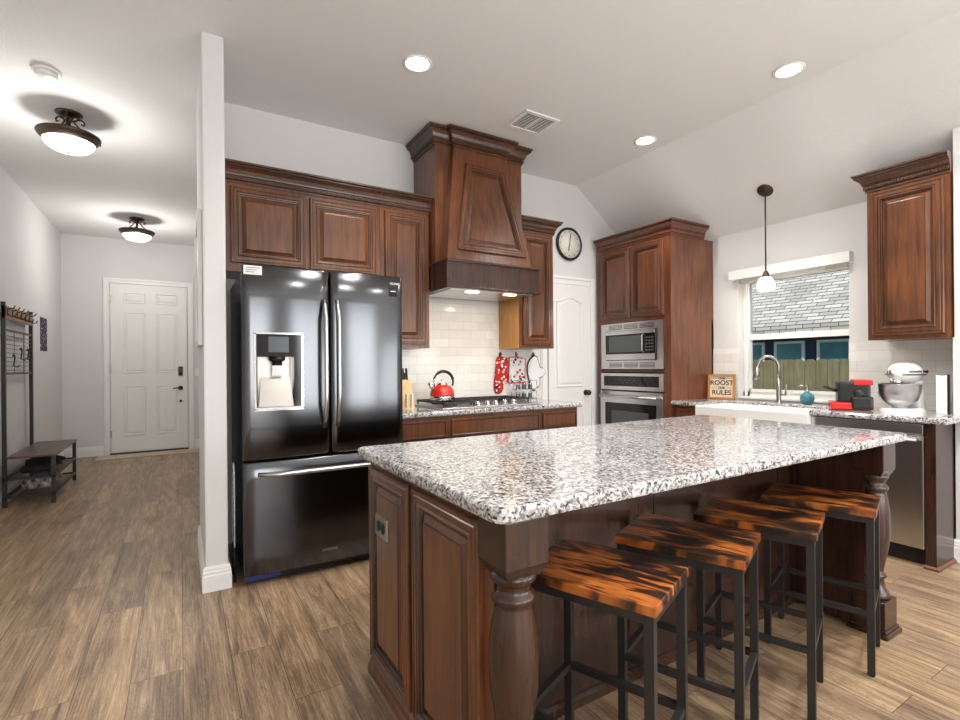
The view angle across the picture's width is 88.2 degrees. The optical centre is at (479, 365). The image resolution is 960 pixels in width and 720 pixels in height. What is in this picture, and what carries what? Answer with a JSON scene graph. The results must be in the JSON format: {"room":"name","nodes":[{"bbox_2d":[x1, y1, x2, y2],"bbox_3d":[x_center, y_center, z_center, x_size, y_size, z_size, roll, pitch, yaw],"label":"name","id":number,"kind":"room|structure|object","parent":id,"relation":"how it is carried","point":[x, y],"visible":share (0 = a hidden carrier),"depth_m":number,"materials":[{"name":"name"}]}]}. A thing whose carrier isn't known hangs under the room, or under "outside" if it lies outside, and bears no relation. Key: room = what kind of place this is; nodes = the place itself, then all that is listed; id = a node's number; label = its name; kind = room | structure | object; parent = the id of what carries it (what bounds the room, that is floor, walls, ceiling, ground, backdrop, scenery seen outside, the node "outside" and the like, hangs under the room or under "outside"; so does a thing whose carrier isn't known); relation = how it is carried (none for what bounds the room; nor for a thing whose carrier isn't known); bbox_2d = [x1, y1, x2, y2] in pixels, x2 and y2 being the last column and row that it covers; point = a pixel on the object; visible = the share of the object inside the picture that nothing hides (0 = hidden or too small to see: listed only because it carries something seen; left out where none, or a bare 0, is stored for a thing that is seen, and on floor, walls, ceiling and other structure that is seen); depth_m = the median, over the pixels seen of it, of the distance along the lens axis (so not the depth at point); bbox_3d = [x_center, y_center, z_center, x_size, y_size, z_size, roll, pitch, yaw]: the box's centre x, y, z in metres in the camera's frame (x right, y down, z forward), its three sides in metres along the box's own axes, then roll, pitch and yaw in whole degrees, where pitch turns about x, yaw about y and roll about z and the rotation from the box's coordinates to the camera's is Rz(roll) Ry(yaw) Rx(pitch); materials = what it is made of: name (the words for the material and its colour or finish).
{"room":"kitchen","nodes":[
{"label":"kitchen","id":0,"kind":"room"},
{"bbox_2d":[0,166,61,491],"bbox_3d":[-2.528,-0.294,1.336,0.120,3.130,13.100,0,0,-31],"label":"wall","id":1,"kind":"structure","parent":0,"point":[30,244],"depth_m":5.37,"materials":[{"name":"white paint"}]},
{"bbox_2d":[0,451,63,507],"bbox_3d":[-2.465,1.202,1.384,0.016,0.138,12.830,0,0,-31],"label":"baseboard","id":2,"kind":"structure","parent":1,"relation":"attached to","point":[17,483],"depth_m":4.84,"materials":[{"name":"white"}]},
{"bbox_2d":[40,317,46,350],"bbox_3d":[-5.253,-0.371,5.965,0.006,0.400,0.320,0,0,-31],"label":"poster","id":3,"kind":"object","parent":1,"relation":"attached to","point":[43,321],"visible":1,"depth_m":5.94,"materials":[{"name":"multicoloured paper"}]},
{"bbox_2d":[61,233,198,448],"bbox_3d":[-4.674,-0.276,7.623,2.710,3.130,0.120,0,0,-31],"label":"wall","id":4,"kind":"structure","parent":0,"point":[85,260],"depth_m":7.04,"materials":[{"name":"white paint"}]},
{"bbox_2d":[63,446,103,457],"bbox_3d":[-5.589,1.228,6.982,0.460,0.138,0.016,0,0,-31],"label":"baseboard","id":5,"kind":"structure","parent":4,"relation":"attached to","point":[99,450],"depth_m":7.00,"materials":[{"name":"white wood"}]},
{"bbox_2d":[103,277,193,455],"bbox_3d":[-4.902,0.011,7.364,1.118,2.560,0.094,0,0,-31],"label":"door","id":6,"kind":"structure","parent":4,"relation":"in","point":[145,327],"depth_m":7.35,"materials":[{"name":"white paint"}]},
{"bbox_2d":[195,439,198,447],"bbox_3d":[-4.093,1.216,7.886,0.765,0.138,0.016,0,0,-31],"label":"baseboard","id":7,"kind":"structure","parent":4,"relation":"attached to","point":[196,440],"depth_m":7.70,"materials":[{"name":"white wood"}]},
{"bbox_2d":[195,368,198,375],"bbox_3d":[-4.398,0.107,7.713,0.070,0.120,0.008,0,0,-31],"label":"light switch","id":8,"kind":"object","parent":4,"relation":"attached to","point":[196,369],"visible":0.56,"depth_m":7.71,"materials":[{"name":"white plastic"}]},
{"bbox_2d":[196,31,227,566],"bbox_3d":[-1.723,-0.300,3.170,0.115,3.130,0.895,0,0,-31],"label":"wall partition","id":9,"kind":"structure","parent":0,"point":[210,89],"depth_m":2.79,"materials":[{"name":"white paint"}]},
{"bbox_2d":[195,208,202,347],"bbox_3d":[-1.756,-0.505,3.089,0.021,0.780,0.600,0,0,-31],"label":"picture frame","id":10,"kind":"object","parent":9,"relation":"attached to","point":[198,227],"visible":1,"depth_m":2.83,"materials":[{"name":"white"}]},
{"bbox_2d":[197,268,197,338],"bbox_3d":[-1.754,-0.505,3.090,0.006,0.700,0.520,0,0,-31],"label":"print","id":11,"kind":"object","parent":10,"relation":"attached to","point":[197,268],"depth_m":3.24,"materials":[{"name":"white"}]},
{"bbox_2d":[197,525,231,593],"bbox_3d":[-1.701,1.195,3.154,0.147,0.138,0.891,0,0,-31],"label":"baseboard","id":12,"kind":"structure","parent":9,"relation":"attached to","point":[218,577],"depth_m":2.78,"materials":[{"name":"white"}]},
{"bbox_2d":[224,102,614,543],"bbox_3d":[0.015,-0.315,4.673,4.435,3.130,0.120,0,0,-31],"label":"wall","id":13,"kind":"structure","parent":0,"point":[255,136],"depth_m":3.98,"materials":[{"name":"white paint"}]},
{"bbox_2d":[225,158,382,278],"bbox_3d":[-1.283,-0.970,3.587,1.066,0.702,0.399,0,0,-31],"label":"upper cabinet","id":14,"kind":"object","parent":13,"relation":"attached to","point":[274,216],"visible":0.96,"depth_m":3.43,"materials":[{"name":"brown wood"}]},
{"bbox_2d":[379,188,433,348],"bbox_3d":[-0.620,-0.731,3.987,0.475,1.192,0.399,0,0,-31],"label":"upper cabinet","id":15,"kind":"object","parent":13,"relation":"attached to","point":[404,236],"visible":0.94,"depth_m":3.86,"materials":[{"name":"brown wood"}]},
{"bbox_2d":[402,297,540,403],"bbox_3d":[-0.164,-0.146,4.489,1.805,0.965,0.008,0,0,-31],"label":"backsplash","id":16,"kind":"structure","parent":13,"relation":"attached to","point":[463,333],"depth_m":4.49,"materials":[{"name":"white tile"}]},
{"bbox_2d":[405,121,539,301],"bbox_3d":[-0.042,-1.223,4.189,0.984,1.295,0.638,0,0,-31],"label":"range hood","id":17,"kind":"object","parent":13,"relation":"attached to","point":[478,249],"visible":1,"depth_m":3.97,"materials":[{"name":"brown wood"}]},
{"bbox_2d":[499,215,562,349],"bbox_3d":[0.474,-0.740,4.648,0.469,1.172,0.399,0,0,-31],"label":"upper cabinet","id":18,"kind":"object","parent":13,"relation":"attached to","point":[524,323],"visible":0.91,"depth_m":4.52,"materials":[{"name":"brown wood"}]},
{"bbox_2d":[540,275,595,425],"bbox_3d":[0.941,0.162,5.106,0.736,2.160,0.112,0,0,-31],"label":"door","id":19,"kind":"structure","parent":13,"relation":"in","point":[569,367],"depth_m":5.14,"materials":[{"name":"white paint"}]},
{"bbox_2d":[556,227,581,260],"bbox_3d":[0.925,-1.258,5.140,0.344,0.344,0.030,0,0,-31],"label":"wall clock","id":20,"kind":"object","parent":13,"relation":"attached to","point":[568,240],"visible":1,"depth_m":5.13,"materials":[{"name":"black plastic"}]},
{"bbox_3d":[0.199,-0.107,4.685,0.016,0.040,0.032,0,0,-31],"label":"wall hook","id":21,"kind":"object","parent":13,"relation":"attached to","visible":0},
{"bbox_2d":[494,353,507,393],"bbox_3d":[0.200,0.076,4.688,0.166,0.386,0.018,0,0,-31],"label":"oven mitt","id":22,"kind":"object","parent":21,"relation":"hanging from","point":[501,369],"visible":1,"depth_m":4.67,"materials":[{"name":"red fabric"}]},
{"bbox_3d":[0.533,-0.110,4.887,0.016,0.040,0.032,0,0,-31],"label":"wall hook","id":23,"kind":"object","parent":13,"relation":"attached to","visible":0},
{"bbox_2d":[527,355,544,390],"bbox_3d":[0.557,0.071,4.904,0.230,0.369,0.018,0,0,-31],"label":"oven mitt","id":24,"kind":"object","parent":23,"relation":"hanging from","point":[534,371],"visible":0.88,"depth_m":4.88,"materials":[{"name":"white fabric"}]},
{"bbox_3d":[0.354,-0.108,4.778,0.016,0.040,0.032,0,0,-31],"label":"wall hook","id":25,"kind":"object","parent":13,"relation":"attached to","visible":0},
{"bbox_2d":[508,357,525,382],"bbox_3d":[0.357,0.031,4.780,0.204,0.280,0.012,0,0,-31],"label":"pot holder","id":26,"kind":"object","parent":25,"relation":"hanging from","point":[517,365],"visible":0.97,"depth_m":4.77,"materials":[{"name":"white fabric"}]},
{"bbox_2d":[0,0,959,246],"bbox_3d":[-0.462,-1.926,2.652,5.180,0.100,13.200,0,0,-31],"label":"ceiling","id":27,"kind":"structure","parent":0,"point":[613,73],"depth_m":3.15,"materials":[{"name":"white paint"}]},
{"bbox_2d":[30,64,61,81],"bbox_3d":[-2.734,-1.835,3.124,0.150,0.044,0.150,0,0,-31],"label":"smoke detector","id":28,"kind":"object","parent":27,"relation":"attached to","point":[45,72],"visible":1,"depth_m":3.09,"materials":[{"name":"white plastic"}]},
{"bbox_2d":[34,108,101,155],"bbox_3d":[-3.023,-1.702,3.643,0.384,0.304,0.396,0,0,-31],"label":"ceiling lamp","id":29,"kind":"object","parent":27,"relation":"attached to","point":[65,138],"visible":1,"depth_m":3.58,"materials":[{"name":"white glass"}]},
{"bbox_2d":[118,217,154,242],"bbox_3d":[-4.306,-1.692,6.221,0.384,0.304,0.396,0,0,-31],"label":"ceiling lamp","id":30,"kind":"object","parent":27,"relation":"attached to","point":[135,234],"visible":1,"depth_m":6.15,"materials":[{"name":"white glass"}]},
{"bbox_2d":[403,54,431,72],"bbox_3d":[-0.389,-1.873,3.082,0.184,0.008,0.184,0,0,-31],"label":"recessed light","id":31,"kind":"object","parent":27,"relation":"in","point":[416,63],"visible":1,"depth_m":3.08,"materials":[{"name":"white plastic"}]},
{"bbox_2d":[505,109,559,135],"bbox_3d":[0.407,-1.879,3.843,0.320,0.010,0.280,0,0,-31],"label":"ceiling vent","id":32,"kind":"object","parent":27,"relation":"in","point":[528,121],"visible":1,"depth_m":3.84,"materials":[{"name":"white plastic"}]},
{"bbox_2d":[634,135,656,145],"bbox_3d":[1.391,-1.888,4.169,0.184,0.008,0.184,0,0,-31],"label":"recessed light","id":33,"kind":"object","parent":27,"relation":"in","point":[649,139],"visible":1,"depth_m":4.16,"materials":[{"name":"white plastic"}]},
{"bbox_2d":[772,61,805,78],"bbox_3d":[1.985,-1.893,3.184,0.184,0.008,0.184,0,0,-31],"label":"recessed light","id":34,"kind":"object","parent":27,"relation":"in","point":[788,70],"visible":1,"depth_m":3.18,"materials":[{"name":"white plastic"}]},
{"bbox_2d":[0,448,959,719],"bbox_3d":[0.066,1.280,2.954,6.350,0.060,13.200,0,0,-31],"label":"floor","id":35,"kind":"structure","parent":0,"point":[105,614],"depth_m":2.27,"materials":[{"name":"brown wood"}]},
{"bbox_2d":[0,301,76,508],"bbox_3d":[-4.418,0.357,5.011,0.378,1.860,1.110,0,0,-31],"label":"hall tree","id":36,"kind":"object","parent":35,"relation":"on","point":[41,448],"visible":0.91,"depth_m":4.67,"materials":[{"name":"black metal"}]},
{"bbox_2d":[20,461,50,473],"bbox_3d":[-4.256,0.973,4.758,0.173,0.102,0.228,0,0,37],"label":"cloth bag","id":37,"kind":"object","parent":36,"relation":"on","point":[37,466],"visible":0.98,"depth_m":4.71,"materials":[{"name":"black fabric"}]},
{"bbox_2d":[21,474,50,488],"bbox_3d":[-4.347,1.128,4.881,0.260,0.122,0.376,0,0,-31],"label":"cloth bag","id":38,"kind":"object","parent":36,"relation":"on","point":[39,482],"visible":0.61,"depth_m":4.77,"materials":[{"name":"fabric"}]},
{"bbox_2d":[2,472,75,499],"bbox_3d":[-4.414,1.202,5.009,0.370,0.020,1.090,0,0,-31],"label":"shoe shelf","id":39,"kind":"object","parent":36,"relation":"attached to","point":[53,492],"depth_m":4.67,"materials":[{"name":"black metal"}]},
{"bbox_2d":[2,457,75,481],"bbox_3d":[-4.415,1.037,5.009,0.370,0.020,1.090,0,0,-31],"label":"shoe shelf","id":40,"kind":"object","parent":36,"relation":"attached to","point":[53,475],"depth_m":4.65,"materials":[{"name":"black metal"}]},
{"bbox_2d":[25,458,59,465],"bbox_3d":[-4.407,0.979,4.985,0.270,0.093,0.092,0,0,-43],"label":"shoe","id":41,"kind":"object","parent":36,"relation":"on","point":[28,461],"visible":0.45,"depth_m":4.96,"materials":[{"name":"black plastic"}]},
{"bbox_2d":[31,456,61,463],"bbox_3d":[-4.494,0.980,5.128,0.267,0.093,0.098,0,0,-31],"label":"shoe","id":42,"kind":"object","parent":36,"relation":"on","point":[47,457],"visible":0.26,"depth_m":5.12,"materials":[{"name":"black plastic"}]},
{"bbox_2d":[35,467,62,477],"bbox_3d":[-4.550,1.137,5.225,0.234,0.107,0.387,0,0,-31],"label":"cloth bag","id":43,"kind":"object","parent":36,"relation":"on","point":[59,475],"visible":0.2,"depth_m":5.22,"materials":[{"name":"fabric"}]},
{"bbox_2d":[50,455,65,459],"bbox_3d":[-4.598,0.980,5.301,0.092,0.093,0.270,0,0,41],"label":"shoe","id":44,"kind":"object","parent":36,"relation":"on","point":[59,457],"visible":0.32,"depth_m":5.34,"materials":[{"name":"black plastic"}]},
{"bbox_2d":[95,448,196,460],"bbox_3d":[-4.780,1.284,7.153,1.200,0.012,0.360,0,0,-31],"label":"threshold","id":45,"kind":"object","parent":35,"relation":"on","point":[194,450],"visible":1,"depth_m":7.10,"materials":[{"name":"wood"}]},
{"bbox_2d":[231,462,235,582],"bbox_3d":[-1.460,0.920,2.934,0.010,0.684,0.130,0,0,-31],"label":"wire rack","id":46,"kind":"object","parent":35,"relation":"on","point":[233,465],"visible":1,"depth_m":2.90,"materials":[{"name":"white plastic"}]},
{"bbox_2d":[230,264,402,582],"bbox_3d":[-1.101,0.342,3.335,0.964,1.835,0.869,0,0,-31],"label":"refrigerator","id":47,"kind":"object","parent":35,"relation":"on","point":[316,355],"visible":0.98,"depth_m":2.97,"materials":[{"name":"black metal"}]},
{"bbox_2d":[403,416,447,442],"bbox_3d":[-0.574,0.817,3.865,0.425,0.875,0.641,0,0,-31],"label":"base cabinet","id":48,"kind":"object","parent":35,"relation":"on","point":[423,428],"visible":0.13,"depth_m":3.61,"materials":[{"name":"brown wood"}]},
{"bbox_2d":[448,410,539,438],"bbox_3d":[-0.017,0.813,4.202,0.874,0.875,0.641,0,0,-31],"label":"base cabinet","id":49,"kind":"object","parent":35,"relation":"on","point":[467,425],"visible":0.08,"depth_m":3.91,"materials":[{"name":"brown wood"}]},
{"bbox_2d":[403,399,581,418],"bbox_3d":[-0.012,0.355,4.195,1.745,0.038,0.646,0,0,-31],"label":"countertop","id":50,"kind":"structure","parent":49,"relation":"on","point":[418,412],"depth_m":3.89,"materials":[{"name":"stone"}]},
{"bbox_2d":[402,368,414,408],"bbox_3d":[-0.598,0.182,3.939,0.100,0.317,0.242,0,0,-31],"label":"knife block","id":51,"kind":"object","parent":50,"relation":"on","point":[408,399],"visible":0.45,"depth_m":3.91,"materials":[{"name":"brown wood"}]},
{"bbox_2d":[414,395,539,409],"bbox_3d":[-0.021,0.309,4.195,0.940,0.054,0.535,0,0,-31],"label":"gas cooktop","id":52,"kind":"object","parent":50,"relation":"in","point":[503,400],"visible":0.98,"depth_m":4.05,"materials":[{"name":"silver metal"}]},
{"bbox_2d":[427,370,454,400],"bbox_3d":[-0.307,0.160,3.986,0.204,0.247,0.200,0,0,4],"label":"tea kettle","id":53,"kind":"object","parent":52,"relation":"on","point":[442,391],"visible":1,"depth_m":3.92,"materials":[{"name":"red metal"}]},
{"bbox_2d":[511,379,536,399],"bbox_3d":[0.419,0.234,4.704,0.226,0.196,0.106,0,0,-31],"label":"wire rack","id":54,"kind":"object","parent":50,"relation":"on","point":[517,389],"visible":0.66,"depth_m":4.69,"materials":[{"name":"silver metal"}]},
{"bbox_2d":[540,407,576,429],"bbox_3d":[0.533,0.808,4.534,0.409,0.875,0.641,0,0,-31],"label":"base cabinet","id":55,"kind":"object","parent":35,"relation":"on","point":[557,417],"visible":0.23,"depth_m":4.26,"materials":[{"name":"brown wood"}]},
{"bbox_2d":[531,538,689,719],"bbox_3d":[0.361,0.917,1.445,0.405,0.660,0.320,0,0,37],"label":"bar stool","id":56,"kind":"object","parent":35,"relation":"on","point":[640,588],"visible":0.73,"depth_m":1.41,"materials":[{"name":"brown wood"}]},
{"bbox_2d":[368,443,901,719],"bbox_3d":[0.738,0.806,2.159,2.212,0.876,1.031,0,0,-31],"label":"kitchen island","id":57,"kind":"object","parent":35,"relation":"on","point":[460,630],"visible":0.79,"depth_m":1.76,"materials":[{"name":"brown wood"}]},
{"bbox_2d":[376,520,383,534],"bbox_3d":[-0.379,0.615,1.881,0.003,0.042,0.081,0,0,-31],"label":"socket","id":58,"kind":"object","parent":57,"relation":"attached to","point":[379,523],"depth_m":1.88,"materials":[{"name":"black plastic"}]},
{"bbox_2d":[375,513,387,541],"bbox_3d":[-0.374,0.615,1.884,0.009,0.080,0.127,0,0,-31],"label":"outlet plate","id":59,"kind":"object","parent":57,"relation":"attached to","point":[381,519],"depth_m":1.87,"materials":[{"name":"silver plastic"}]},
{"bbox_2d":[358,415,906,524],"bbox_3d":[0.753,0.349,2.202,2.318,0.038,1.083,0,0,-31],"label":"island countertop","id":60,"kind":"structure","parent":57,"relation":"on","point":[504,478],"depth_m":1.79,"materials":[{"name":"stone"}]},
{"bbox_2d":[593,217,713,423],"bbox_3d":[1.762,-0.043,5.009,0.699,2.556,0.980,0,0,-31],"label":"tall cabinet","id":61,"kind":"object","parent":35,"relation":"on","point":[662,269],"visible":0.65,"depth_m":4.69,"materials":[{"name":"brown wood"}]},
{"bbox_2d":[599,373,664,423],"bbox_3d":[1.670,0.502,5.009,0.568,0.848,0.786,0,0,-31],"label":"wall oven","id":62,"kind":"object","parent":61,"relation":"in","point":[626,397],"visible":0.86,"depth_m":4.87,"materials":[{"name":"silver metal"}]},
{"bbox_2d":[601,319,664,368],"bbox_3d":[1.656,-0.195,5.004,0.486,0.462,0.786,0,0,-31],"label":"microwave oven","id":63,"kind":"object","parent":61,"relation":"in","point":[631,345],"visible":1,"depth_m":4.85,"materials":[{"name":"silver metal"}]},
{"bbox_2d":[674,405,694,416],"bbox_3d":[2.089,0.795,4.561,0.616,0.875,0.253,0,0,-31],"label":"base cabinet","id":64,"kind":"object","parent":35,"relation":"on","point":[680,411],"visible":0.09,"depth_m":4.42,"materials":[{"name":"brown wood"}]},
{"bbox_2d":[671,398,959,424],"bbox_3d":[2.494,0.334,3.850,0.636,0.038,1.893,0,0,-31],"label":"countertop","id":65,"kind":"structure","parent":64,"relation":"on","point":[929,417],"depth_m":3.33,"materials":[{"name":"stone"}]},
{"bbox_2d":[708,374,735,398],"bbox_3d":[2.275,0.200,4.668,0.236,0.234,0.054,0,0,44],"label":"framed sign","id":66,"kind":"object","parent":65,"relation":"on","point":[720,386],"visible":1,"depth_m":4.67,"materials":[{"name":"brown wood"}]},
{"bbox_2d":[695,403,816,423],"bbox_3d":[2.268,0.462,3.992,0.435,0.248,0.890,0,0,-31],"label":"farmhouse sink","id":67,"kind":"object","parent":65,"relation":"in","point":[748,411],"visible":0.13,"depth_m":3.92,"materials":[{"name":"white ceramic"}]},
{"bbox_2d":[752,355,786,402],"bbox_3d":[2.451,0.113,4.197,0.255,0.404,0.073,0,0,29],"label":"faucet","id":68,"kind":"object","parent":65,"relation":"on","point":[756,375],"visible":1,"depth_m":4.17,"materials":[{"name":"silver metal"}]},
{"bbox_2d":[797,385,814,404],"bbox_3d":[2.623,0.235,3.977,0.104,0.158,0.110,0,0,-31],"label":"soap dispenser","id":69,"kind":"object","parent":65,"relation":"on","point":[806,398],"visible":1,"depth_m":3.95,"materials":[{"name":"teal glass"}]},
{"bbox_2d":[822,379,873,409],"bbox_3d":[2.620,0.205,3.544,0.285,0.209,0.231,0,0,31],"label":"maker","id":70,"kind":"object","parent":65,"relation":"on","point":[854,394],"visible":1,"depth_m":3.45,"materials":[{"name":"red plastic"}]},
{"bbox_2d":[877,363,928,412],"bbox_3d":[2.836,0.147,3.325,0.273,0.330,0.260,0,0,29],"label":"stand mixer","id":71,"kind":"object","parent":65,"relation":"on","point":[898,393],"visible":1,"depth_m":3.27,"materials":[{"name":"white metal"}]},
{"bbox_2d":[877,383,922,407],"bbox_3d":[2.815,0.204,3.323,0.236,0.162,0.236,0,0,6],"label":"bowl","id":72,"kind":"object","parent":71,"relation":"on","point":[899,395],"depth_m":3.26,"materials":[{"name":"silver metal"}]},
{"bbox_2d":[936,375,950,413],"bbox_3d":[2.963,0.185,3.170,0.022,0.252,0.065,0,0,-31],"label":"cutting board","id":73,"kind":"object","parent":65,"relation":"on","point":[943,406],"visible":1,"depth_m":3.16,"materials":[{"name":"white plastic"}]},
{"bbox_2d":[614,513,760,719],"bbox_3d":[0.721,0.914,1.715,0.405,0.660,0.320,0,0,37],"label":"bar stool","id":74,"kind":"object","parent":35,"relation":"on","point":[720,549],"visible":0.83,"depth_m":1.67,"materials":[{"name":"black metal"}]},
{"bbox_2d":[693,497,824,719],"bbox_3d":[1.099,0.911,1.947,0.405,0.660,0.320,0,0,39],"label":"bar stool","id":75,"kind":"object","parent":35,"relation":"on","point":[800,527],"visible":0.87,"depth_m":1.91,"materials":[{"name":"black metal"}]},
{"bbox_2d":[761,482,881,676],"bbox_3d":[1.514,0.907,2.199,0.405,0.660,0.320,0,0,42],"label":"bar stool","id":76,"kind":"object","parent":35,"relation":"on","point":[859,507],"visible":0.93,"depth_m":2.16,"materials":[{"name":"black metal"}]},
{"bbox_2d":[811,416,955,564],"bbox_3d":[2.742,0.793,3.391,0.610,0.868,0.619,0,0,-31],"label":"dishwasher","id":77,"kind":"object","parent":35,"relation":"on","point":[906,483],"visible":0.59,"depth_m":3.08,"materials":[{"name":"silver metal"}]},
{"bbox_2d":[923,424,956,572],"bbox_3d":[2.824,0.789,3.038,0.311,0.875,0.074,0,0,-31],"label":"base cabinet","id":78,"kind":"object","parent":35,"relation":"on","point":[939,439],"visible":0.92,"depth_m":2.99,"materials":[{"name":"brown wood"}]},
{"bbox_2d":[577,10,959,239],"bbox_3d":[2.216,-1.540,4.268,1.070,0.918,13.200,0,0,-31],"label":"ceiling","id":79,"kind":"structure","parent":0,"point":[897,101],"depth_m":3.69,"materials":[{"name":"white paint"}]},
{"bbox_2d":[757,184,774,290],"bbox_3d":[2.371,-1.057,4.114,0.136,0.866,0.136,0,0,-31],"label":"pendant light","id":80,"kind":"object","parent":79,"relation":"hanging from","point":[765,283],"visible":1,"depth_m":4.09,"materials":[{"name":"white glass"}]},
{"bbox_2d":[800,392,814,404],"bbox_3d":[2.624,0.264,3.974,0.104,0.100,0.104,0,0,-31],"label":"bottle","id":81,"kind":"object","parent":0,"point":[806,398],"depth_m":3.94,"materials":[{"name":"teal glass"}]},
{"bbox_2d":[709,201,955,538],"bbox_3d":[2.916,-0.007,3.942,0.170,2.465,4.130,0,0,-31],"label":"wall","id":82,"kind":"structure","parent":0,"point":[842,229],"depth_m":4.22,"materials":[{"name":"white paint"}]},
{"bbox_2d":[738,268,848,402],"bbox_3d":[2.704,-0.249,4.276,0.180,1.107,0.900,0,0,-31],"label":"window","id":83,"kind":"structure","parent":82,"relation":"in","point":[803,322],"depth_m":4.25,"materials":[{"name":"white"}]},
{"bbox_2d":[728,251,853,325],"bbox_3d":[2.626,-0.374,4.233,0.130,1.003,0.975,0,0,-31],"label":"window blind","id":84,"kind":"object","parent":83,"relation":"attached to","point":[846,256],"visible":0.98,"depth_m":4.13,"materials":[{"name":"white"}]},
{"bbox_2d":[713,337,954,414],"bbox_3d":[2.624,0.070,3.963,0.310,0.485,1.840,0,0,-31],"label":"backsplash","id":85,"kind":"structure","parent":82,"relation":"attached to","point":[867,360],"depth_m":3.63,"materials":[{"name":"white tile"}]},
{"bbox_2d":[850,150,954,340],"bbox_3d":[2.918,-0.752,3.373,0.404,1.154,0.512,0,0,-31],"label":"upper cabinet","id":86,"kind":"object","parent":82,"relation":"attached to","point":[910,218],"visible":0.99,"depth_m":3.24,"materials":[{"name":"brown wood"}]},
{"bbox_2d":[953,127,959,539],"bbox_3d":[4.489,-0.139,0.970,0.410,2.702,5.215,0,0,-31],"label":"wall","id":87,"kind":"structure","parent":0,"point":[956,131],"depth_m":3.08,"materials":[{"name":"white paint"}]},
{"bbox_2d":[954,539,959,562],"bbox_3d":[4.263,1.145,0.952,0.016,0.138,5.030,0,0,-31],"label":"baseboard","id":88,"kind":"structure","parent":87,"relation":"attached to","point":[956,542],"depth_m":3.08,"materials":[{"name":"white"}]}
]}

